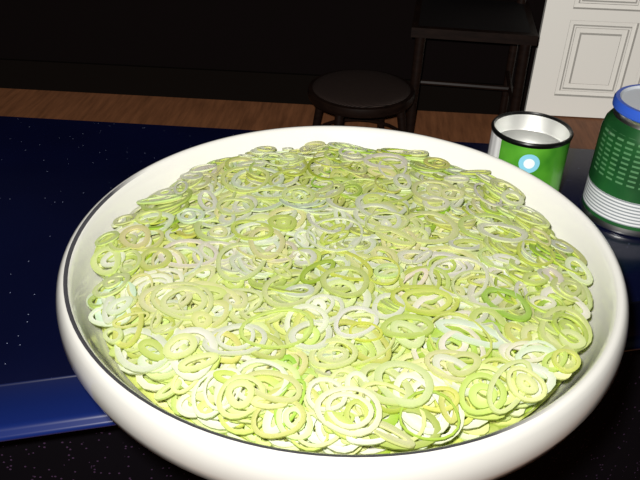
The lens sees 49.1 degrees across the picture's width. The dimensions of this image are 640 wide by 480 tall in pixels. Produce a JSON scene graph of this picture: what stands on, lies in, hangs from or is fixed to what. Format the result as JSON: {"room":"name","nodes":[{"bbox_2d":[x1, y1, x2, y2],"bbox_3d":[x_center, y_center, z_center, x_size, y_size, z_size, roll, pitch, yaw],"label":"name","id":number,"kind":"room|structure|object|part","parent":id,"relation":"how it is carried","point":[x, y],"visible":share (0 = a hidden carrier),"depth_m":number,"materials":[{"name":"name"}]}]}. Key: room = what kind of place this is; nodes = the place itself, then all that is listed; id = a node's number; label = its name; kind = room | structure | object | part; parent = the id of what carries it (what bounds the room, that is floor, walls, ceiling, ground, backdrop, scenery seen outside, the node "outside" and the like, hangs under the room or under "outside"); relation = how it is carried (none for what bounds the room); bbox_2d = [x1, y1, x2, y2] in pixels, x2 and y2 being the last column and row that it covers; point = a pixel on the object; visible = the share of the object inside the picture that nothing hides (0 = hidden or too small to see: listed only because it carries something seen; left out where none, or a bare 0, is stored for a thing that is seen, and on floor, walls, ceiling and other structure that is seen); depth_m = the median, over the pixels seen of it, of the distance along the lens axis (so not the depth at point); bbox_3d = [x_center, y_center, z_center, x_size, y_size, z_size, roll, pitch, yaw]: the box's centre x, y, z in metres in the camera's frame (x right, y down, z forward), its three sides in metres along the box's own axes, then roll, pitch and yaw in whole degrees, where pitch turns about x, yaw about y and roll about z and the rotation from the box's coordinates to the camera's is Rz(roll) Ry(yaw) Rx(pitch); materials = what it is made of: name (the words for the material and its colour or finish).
{"room":"kitchen","nodes":[
{"label":"kitchen","id":0,"kind":"room"},
{"bbox_2d":[0,0,545,107],"bbox_3d":[0.326,-1.558,2.094,4.800,2.450,0.100,4,34,4],"label":"wall","id":1,"kind":"structure","parent":0,"point":[319,37],"depth_m":2.64,"materials":[{"name":"black paint"}]},
{"bbox_2d":[0,58,527,114],"bbox_3d":[-0.605,-0.623,2.760,2.785,0.120,0.014,4,34,4],"label":"baseboard","id":2,"kind":"structure","parent":1,"relation":"attached to","point":[197,83],"depth_m":2.75,"materials":[{"name":"black wood"}]},
{"bbox_2d":[524,0,639,117],"bbox_3d":[1.163,-1.286,2.117,0.710,1.996,0.090,4,34,4],"label":"door","id":3,"kind":"structure","parent":1,"relation":"in","point":[587,51],"depth_m":2.56,"materials":[{"name":"grey paint"}]},
{"bbox_2d":[0,88,603,149],"bbox_3d":[0.106,0.694,1.024,4.800,0.080,4.420,4,34,4],"label":"floor","id":4,"kind":"structure","parent":0,"point":[118,108],"depth_m":2.66,"materials":[{"name":"brown wood"}]},
{"bbox_2d":[0,116,639,479],"bbox_3d":[-0.287,0.411,0.644,2.140,0.800,0.730,4,34,4],"label":"countertop","id":5,"kind":"structure","parent":4,"relation":"on","point":[53,172],"depth_m":0.56,"materials":[{"name":"blue stone"}]},
{"bbox_2d":[56,126,628,479],"bbox_3d":[0.013,0.027,0.449,0.340,0.066,0.340,4,34,4],"label":"serving dish","id":6,"kind":"object","parent":5,"relation":"on","point":[203,452],"visible":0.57,"depth_m":0.35,"materials":[{"name":"white ceramic"}]},
{"bbox_2d":[86,141,592,453],"bbox_3d":[0.013,0.020,0.445,0.300,0.048,0.302,12,36,15],"label":"leeks","id":7,"kind":"object","parent":6,"relation":"in","point":[340,297],"visible":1,"depth_m":0.39,"materials":[{"name":"green food"}]},
{"bbox_2d":[488,111,573,191],"bbox_3d":[0.169,-0.061,0.579,0.064,0.071,0.064,13,36,16],"label":"tin can","id":8,"kind":"object","parent":5,"relation":"on","point":[536,143],"visible":0.49,"depth_m":0.56,"materials":[{"name":"green metal"}]},
{"bbox_2d":[580,84,639,237],"bbox_3d":[0.261,-0.065,0.561,0.080,0.100,0.080,-8,35,-13],"label":"jar","id":9,"kind":"object","parent":5,"relation":"on","point":[610,198],"visible":1,"depth_m":0.55,"materials":[{"name":"green"}]},
{"bbox_3d":[0.262,-0.102,0.535,0.071,0.008,0.071,-8,35,-13],"label":"can lid","id":10,"kind":"part","parent":9,"relation":"part of","materials":[{"name":"blue plastic"}]},
{"bbox_2d":[308,69,414,131],"bbox_3d":[0.127,-0.366,2.256,0.336,0.292,0.336,-8,35,-13],"label":"wooden stool","id":11,"kind":"object","parent":4,"relation":"on","point":[365,89],"visible":0.79,"depth_m":2.13,"materials":[{"name":"brown wood"}]},
{"bbox_3d":[0.129,-0.481,2.178,0.306,0.015,0.306,-8,35,-13],"label":"stool seat","id":12,"kind":"part","parent":11,"relation":"part of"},
{"bbox_2d":[406,0,538,132],"bbox_3d":[0.501,-0.754,2.278,0.380,0.920,0.396,6,34,7],"label":"dining chair","id":13,"kind":"object","parent":4,"relation":"on","point":[511,22],"visible":0.91,"depth_m":2.22,"materials":[{"name":"brown wood"}]},
{"bbox_3d":[0.499,-0.743,2.276,0.340,0.012,0.340,6,34,7],"label":"chair seat","id":14,"kind":"part","parent":13,"relation":"part of","materials":[{"name":"black wood"}]}
]}

